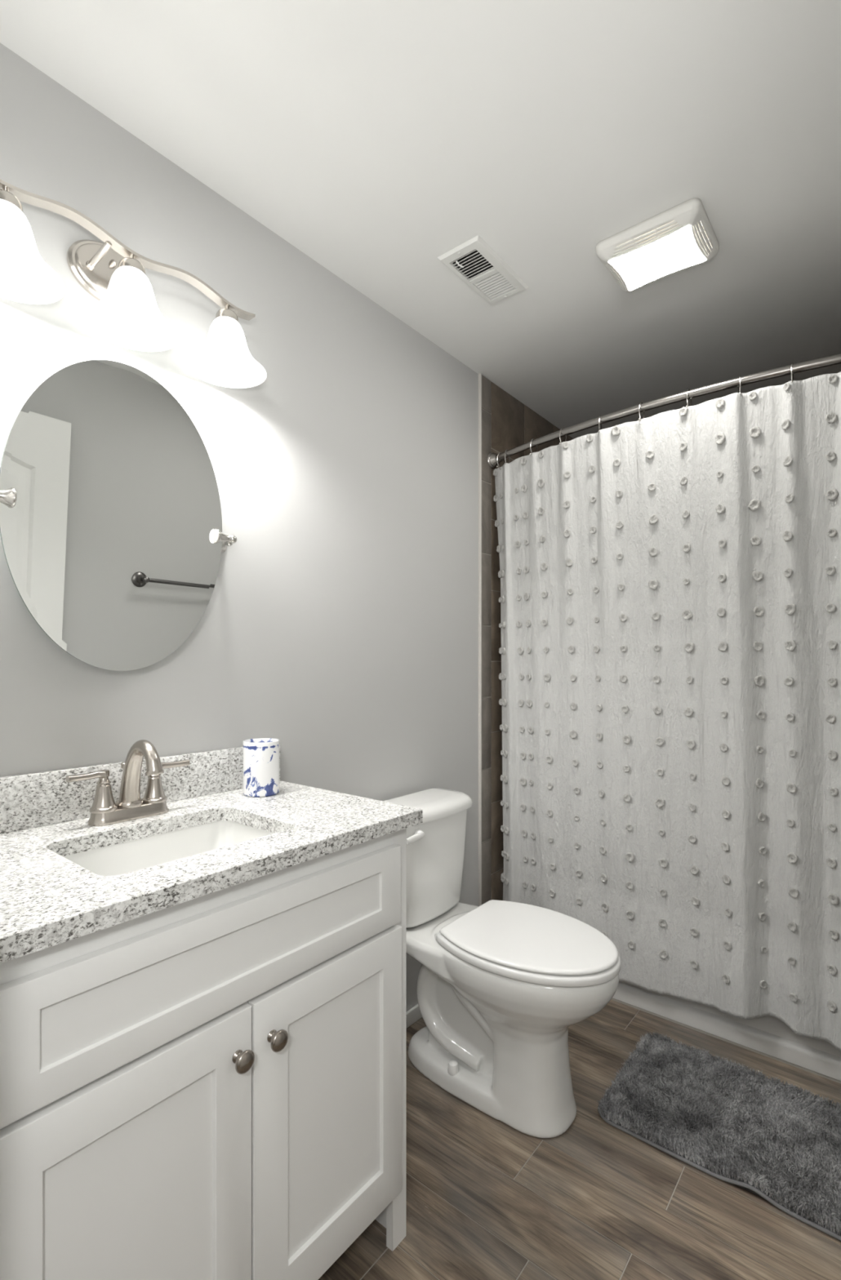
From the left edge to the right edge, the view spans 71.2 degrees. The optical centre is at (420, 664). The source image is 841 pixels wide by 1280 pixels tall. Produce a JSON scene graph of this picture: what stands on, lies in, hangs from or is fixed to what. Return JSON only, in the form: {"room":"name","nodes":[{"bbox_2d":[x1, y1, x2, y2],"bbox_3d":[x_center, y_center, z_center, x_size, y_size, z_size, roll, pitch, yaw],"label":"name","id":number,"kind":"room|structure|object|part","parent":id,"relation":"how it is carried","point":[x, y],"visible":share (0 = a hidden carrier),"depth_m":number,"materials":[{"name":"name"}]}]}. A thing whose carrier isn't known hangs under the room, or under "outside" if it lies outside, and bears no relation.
{"room":"bathroom","nodes":[
{"label":"bathroom","id":0,"kind":"room"},
{"bbox_2d":[0,43,573,1012],"bbox_3d":[-0.553,0.076,1.485,0.130,2.491,4.450,0,0,39],"label":"wall","id":1,"kind":"structure","parent":0,"point":[339,626],"depth_m":1.62,"materials":[{"name":"grey paint"}]},
{"bbox_2d":[0,360,236,671],"bbox_3d":[-0.630,-0.304,1.244,0.072,0.636,0.542,0,0,39],"label":"oval mirror","id":2,"kind":"object","parent":1,"relation":"attached to","point":[113,542],"visible":1,"depth_m":1.21,"materials":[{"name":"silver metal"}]},
{"bbox_3d":[-0.476,-0.298,1.440,0.065,0.045,0.045,0,0,39],"label":"wall post","id":3,"kind":"part","parent":2,"relation":"part of","materials":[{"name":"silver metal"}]},
{"bbox_2d":[0,178,266,388],"bbox_3d":[-0.591,-0.786,1.199,0.190,0.208,0.614,0,0,39],"label":"vanity light","id":4,"kind":"object","parent":1,"relation":"attached to","point":[126,314],"visible":1,"depth_m":1.20,"materials":[{"name":"white glass"}]},
{"bbox_3d":[-0.724,-0.739,1.025,0.178,0.113,0.178,0,0,39],"label":"lamp shade","id":5,"kind":"part","parent":4,"relation":"part of","materials":[{"name":"white glass"}]},
{"bbox_3d":[-0.651,-0.827,1.190,0.086,0.029,0.017,0,0,33],"label":"arm","id":6,"kind":"part","parent":4,"relation":"part of","materials":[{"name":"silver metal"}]},
{"bbox_3d":[-0.586,-0.739,1.194,0.178,0.113,0.178,0,0,39],"label":"lamp shade","id":7,"kind":"part","parent":4,"relation":"part of","materials":[{"name":"white glass"}]},
{"bbox_3d":[-0.449,-0.739,1.364,0.178,0.113,0.178,0,0,39],"label":"lamp shade","id":8,"kind":"part","parent":4,"relation":"part of","materials":[{"name":"white glass"}]},
{"bbox_2d":[0,742,279,834],"bbox_3d":[-0.653,0.263,1.258,0.019,0.103,0.851,0,0,39],"label":"backsplash","id":9,"kind":"structure","parent":1,"relation":"attached to","point":[36,799],"depth_m":1.20,"materials":[{"name":"stone"}]},
{"bbox_2d":[405,1004,422,1028],"bbox_3d":[-0.080,1.217,1.970,0.013,0.050,1.010,0,0,39],"label":"baseboard","id":10,"kind":"structure","parent":1,"relation":"attached to","point":[413,1015],"depth_m":2.03,"materials":[{"name":"white paint"}]},
{"bbox_2d":[478,373,481,906],"bbox_3d":[0.237,0.036,2.370,0.022,2.411,0.011,0,0,39],"label":"trim","id":11,"kind":"structure","parent":1,"relation":"attached to","point":[479,375],"depth_m":2.36,"materials":[{"name":"grey tile"}]},
{"bbox_2d":[481,375,491,904],"bbox_3d":[0.266,0.036,2.398,0.010,2.408,0.073,0,0,39],"label":"trim","id":12,"kind":"structure","parent":1,"relation":"attached to","point":[486,383],"depth_m":2.39,"materials":[{"name":"beige tile"}]},
{"bbox_2d":[487,353,840,468],"bbox_3d":[0.860,-0.840,1.900,1.539,0.066,0.164,0,0,39],"label":"shower rod","id":13,"kind":"object","parent":1,"relation":"attached to","point":[832,360],"visible":0.96,"depth_m":1.84,"materials":[{"name":"silver metal"}]},
{"bbox_2d":[496,452,503,469],"bbox_3d":[0.323,-0.824,2.379,0.038,0.070,0.007,0,0,-29],"label":"curtain ring","id":14,"kind":"object","parent":13,"relation":"hanging from","point":[499,452],"visible":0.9,"depth_m":2.37,"materials":[{"name":"grey metal"}]},
{"bbox_2d":[504,449,509,464],"bbox_3d":[0.346,-0.824,2.346,0.007,0.070,0.038,0,0,38],"label":"curtain ring","id":15,"kind":"object","parent":13,"relation":"hanging from","point":[505,450],"visible":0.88,"depth_m":2.34,"materials":[{"name":"grey metal"}]},
{"bbox_2d":[529,439,537,454],"bbox_3d":[0.430,-0.824,2.236,0.038,0.070,0.007,0,0,-33],"label":"curtain ring","id":16,"kind":"object","parent":13,"relation":"hanging from","point":[531,439],"visible":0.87,"depth_m":2.23,"materials":[{"name":"grey metal"}]},
{"bbox_2d":[558,427,566,444],"bbox_3d":[0.516,-0.824,2.133,0.038,0.070,0.007,0,0,-36],"label":"curtain ring","id":17,"kind":"object","parent":13,"relation":"hanging from","point":[559,443],"visible":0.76,"depth_m":2.12,"materials":[{"name":"grey metal"}]},
{"bbox_2d":[598,415,601,431],"bbox_3d":[0.619,-0.824,2.024,0.007,0.070,0.038,0,0,29],"label":"curtain ring","id":18,"kind":"object","parent":13,"relation":"hanging from","point":[599,415],"visible":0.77,"depth_m":2.01,"materials":[{"name":"grey metal"}]},
{"bbox_2d":[638,402,644,421],"bbox_3d":[0.724,-0.824,1.924,0.038,0.070,0.007,0,0,-43],"label":"curtain ring","id":19,"kind":"object","parent":13,"relation":"hanging from","point":[639,418],"visible":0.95,"depth_m":1.92,"materials":[{"name":"grey metal"}]},
{"bbox_2d":[685,388,691,407],"bbox_3d":[0.836,-0.824,1.830,0.007,0.070,0.038,0,0,44],"label":"curtain ring","id":20,"kind":"object","parent":13,"relation":"hanging from","point":[686,406],"visible":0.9,"depth_m":1.82,"materials":[{"name":"grey metal"}]},
{"bbox_2d":[737,375,741,395],"bbox_3d":[0.947,-0.824,1.746,0.007,0.070,0.038,0,0,19],"label":"curtain ring","id":21,"kind":"object","parent":13,"relation":"hanging from","point":[739,376],"visible":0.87,"depth_m":1.74,"materials":[{"name":"grey metal"}]},
{"bbox_2d":[790,362,793,382],"bbox_3d":[1.058,-0.824,1.672,0.007,0.070,0.038,0,0,38],"label":"curtain ring","id":22,"kind":"object","parent":13,"relation":"hanging from","point":[792,374],"visible":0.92,"depth_m":1.66,"materials":[{"name":"grey metal"}]},
{"bbox_2d":[0,0,840,439],"bbox_3d":[0.406,-1.219,0.707,2.600,0.100,4.450,0,0,39],"label":"ceiling","id":23,"kind":"structure","parent":0,"point":[376,139],"depth_m":1.33,"materials":[{"name":"white paint"}]},
{"bbox_2d":[437,235,528,305],"bbox_3d":[0.192,-1.193,1.753,0.140,0.092,0.282,0,0,39],"label":"ceiling vent","id":24,"kind":"object","parent":23,"relation":"in","point":[473,261],"visible":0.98,"depth_m":1.75,"materials":[{"name":"white plastic"}]},
{"bbox_3d":[0.135,-1.208,1.726,0.001,0.022,0.107,0,0,39],"label":"damper blade","id":25,"kind":"part","parent":24,"relation":"part of","materials":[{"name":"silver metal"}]},
{"bbox_2d":[595,198,719,292],"bbox_3d":[0.661,-1.144,1.640,0.273,0.050,0.234,0,0,39],"label":"fan light","id":26,"kind":"object","parent":23,"relation":"attached to","point":[675,251],"visible":1,"depth_m":1.60,"materials":[{"name":"white plastic"}]},
{"bbox_2d":[318,997,840,1279],"bbox_3d":[0.347,1.282,0.634,2.560,0.080,4.597,0,0,39],"label":"floor","id":27,"kind":"structure","parent":0,"point":[486,1198],"depth_m":1.35,"materials":[{"name":"brown wood"}]},
{"bbox_2d":[0,828,405,1279],"bbox_3d":[-0.452,0.794,1.099,0.521,0.896,0.807,0,0,39],"label":"vanity cabinet","id":28,"kind":"object","parent":27,"relation":"on","point":[212,1086],"visible":0.96,"depth_m":0.90,"materials":[{"name":"white paint"}]},
{"bbox_3d":[-0.395,0.832,0.813,0.016,0.558,0.368,0,0,39],"label":"door","id":29,"kind":"part","parent":28,"relation":"part of","materials":[{"name":"white paint"}]},
{"bbox_3d":[-0.278,0.462,0.958,0.016,0.161,0.733,0,0,39],"label":"drawer","id":30,"kind":"part","parent":28,"relation":"part of","materials":[{"name":"white paint"}]},
{"bbox_2d":[0,742,422,963],"bbox_3d":[-0.462,0.278,1.107,0.506,0.134,0.857,0,0,39],"label":"countertop","id":31,"kind":"structure","parent":28,"relation":"on","point":[47,900],"depth_m":1.09,"materials":[{"name":"white stone"}]},
{"bbox_2d":[66,739,190,826],"bbox_3d":[-0.590,0.233,1.203,0.192,0.164,0.172,0,0,-9],"label":"faucet","id":32,"kind":"object","parent":31,"relation":"on","point":[104,811],"visible":1,"depth_m":1.18,"materials":[{"name":"silver metal"}]},
{"bbox_3d":[-0.648,0.217,1.138,0.016,0.014,0.070,0,0,34],"label":"lever","id":33,"kind":"part","parent":32,"relation":"part of","materials":[{"name":"silver metal"}]},
{"bbox_3d":[-0.631,0.251,1.170,0.050,0.081,0.050,0,0,39],"label":"handle","id":34,"kind":"part","parent":32,"relation":"part of","materials":[{"name":"silver metal"}]},
{"bbox_3d":[-0.619,0.249,1.226,0.013,0.091,0.013,0,0,39],"label":"lift rod","id":35,"kind":"part","parent":32,"relation":"part of","materials":[{"name":"silver metal"}]},
{"bbox_3d":[-0.598,0.302,1.210,0.057,0.025,0.159,0,0,39],"label":"plate","id":36,"kind":"part","parent":32,"relation":"part of","materials":[{"name":"silver metal"}]},
{"bbox_3d":[-0.563,0.222,1.181,0.147,0.143,0.052,0,0,39],"label":"spout","id":37,"kind":"part","parent":32,"relation":"part of","materials":[{"name":"silver metal"}]},
{"bbox_3d":[-0.566,0.251,1.250,0.050,0.081,0.050,0,0,39],"label":"handle","id":38,"kind":"part","parent":32,"relation":"part of","materials":[{"name":"silver metal"}]},
{"bbox_3d":[-0.538,0.217,1.274,0.016,0.014,0.070,0,0,44],"label":"lever","id":39,"kind":"part","parent":32,"relation":"part of","materials":[{"name":"silver metal"}]},
{"bbox_2d":[62,820,272,875],"bbox_3d":[-0.449,0.413,1.086,0.301,0.136,0.403,0,0,39],"label":"undermount sink","id":40,"kind":"object","parent":31,"relation":"in","point":[126,857],"visible":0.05,"depth_m":1.20,"materials":[{"name":"white ceramic"}]},
{"bbox_2d":[243,737,279,797],"bbox_3d":[-0.388,0.250,1.431,0.086,0.130,0.086,0,0,39],"label":"tumbler","id":41,"kind":"object","parent":31,"relation":"on","point":[261,755],"visible":1,"depth_m":1.40,"materials":[{"name":"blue ceramic"}]},
{"bbox_3d":[-0.279,0.621,0.921,0.028,0.034,0.034,0,0,39],"label":"knob","id":42,"kind":"part","parent":28,"relation":"part of","materials":[{"name":"silver metal"}]},
{"bbox_3d":[-0.237,0.621,0.972,0.028,0.034,0.034,0,0,39],"label":"knob","id":43,"kind":"part","parent":28,"relation":"part of","materials":[{"name":"silver metal"}]},
{"bbox_3d":[-0.161,0.832,1.102,0.016,0.558,0.368,0,0,39],"label":"door","id":44,"kind":"part","parent":28,"relation":"part of","materials":[{"name":"white paint"}]},
{"bbox_2d":[382,787,620,1137],"bbox_3d":[0.213,0.838,1.725,0.739,0.808,0.400,0,0,39],"label":"toilet","id":45,"kind":"object","parent":27,"relation":"on","point":[501,984],"visible":0.94,"depth_m":1.62,"materials":[{"name":"white ceramic"}]},
{"bbox_3d":[-0.016,0.504,1.715,0.029,0.026,0.092,0,0,30],"label":"flush lever","id":46,"kind":"part","parent":45,"relation":"part of","materials":[{"name":"white plastic"}]},
{"bbox_3d":[0.012,0.455,1.897,0.204,0.042,0.374,0,0,39],"label":"tank lid","id":47,"kind":"part","parent":45,"relation":"part of","materials":[{"name":"white ceramic"}]},
{"bbox_3d":[0.009,0.639,1.898,0.184,0.327,0.344,0,0,39],"label":"tank","id":48,"kind":"part","parent":45,"relation":"part of","materials":[{"name":"white ceramic"}]},
{"bbox_3d":[0.221,1.019,1.727,0.716,0.444,0.376,0,0,39],"label":"bowl","id":49,"kind":"part","parent":45,"relation":"part of","materials":[{"name":"white ceramic"}]},
{"bbox_3d":[0.317,0.785,1.649,0.478,0.024,0.382,0,0,39],"label":"seat","id":50,"kind":"part","parent":45,"relation":"part of","materials":[{"name":"white plastic"}]},
{"bbox_3d":[0.318,0.763,1.648,0.462,0.016,0.376,0,0,39],"label":"lid","id":51,"kind":"part","parent":45,"relation":"part of","materials":[{"name":"white plastic"}]},
{"bbox_2d":[500,871,840,1080],"bbox_3d":[1.175,1.061,2.289,1.539,0.361,0.764,0,0,39],"label":"bathtub","id":52,"kind":"object","parent":27,"relation":"on","point":[769,1035],"visible":0.11,"depth_m":1.91,"materials":[{"name":"white ceramic"}]},
{"bbox_2d":[596,1030,840,1240],"bbox_3d":[0.926,1.220,1.542,0.827,0.043,0.496,0,0,39],"label":"bath mat","id":53,"kind":"object","parent":27,"relation":"on","point":[779,1143],"visible":1,"depth_m":1.57,"materials":[{"name":"grey fabric"}]},
{"bbox_2d":[493,371,840,1051],"bbox_3d":[0.843,0.167,1.913,1.483,1.945,0.179,0,0,39],"label":"shower curtain","id":54,"kind":"object","parent":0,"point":[669,599],"visible":0.98,"depth_m":1.90,"materials":[{"name":"white fabric"}]}
]}

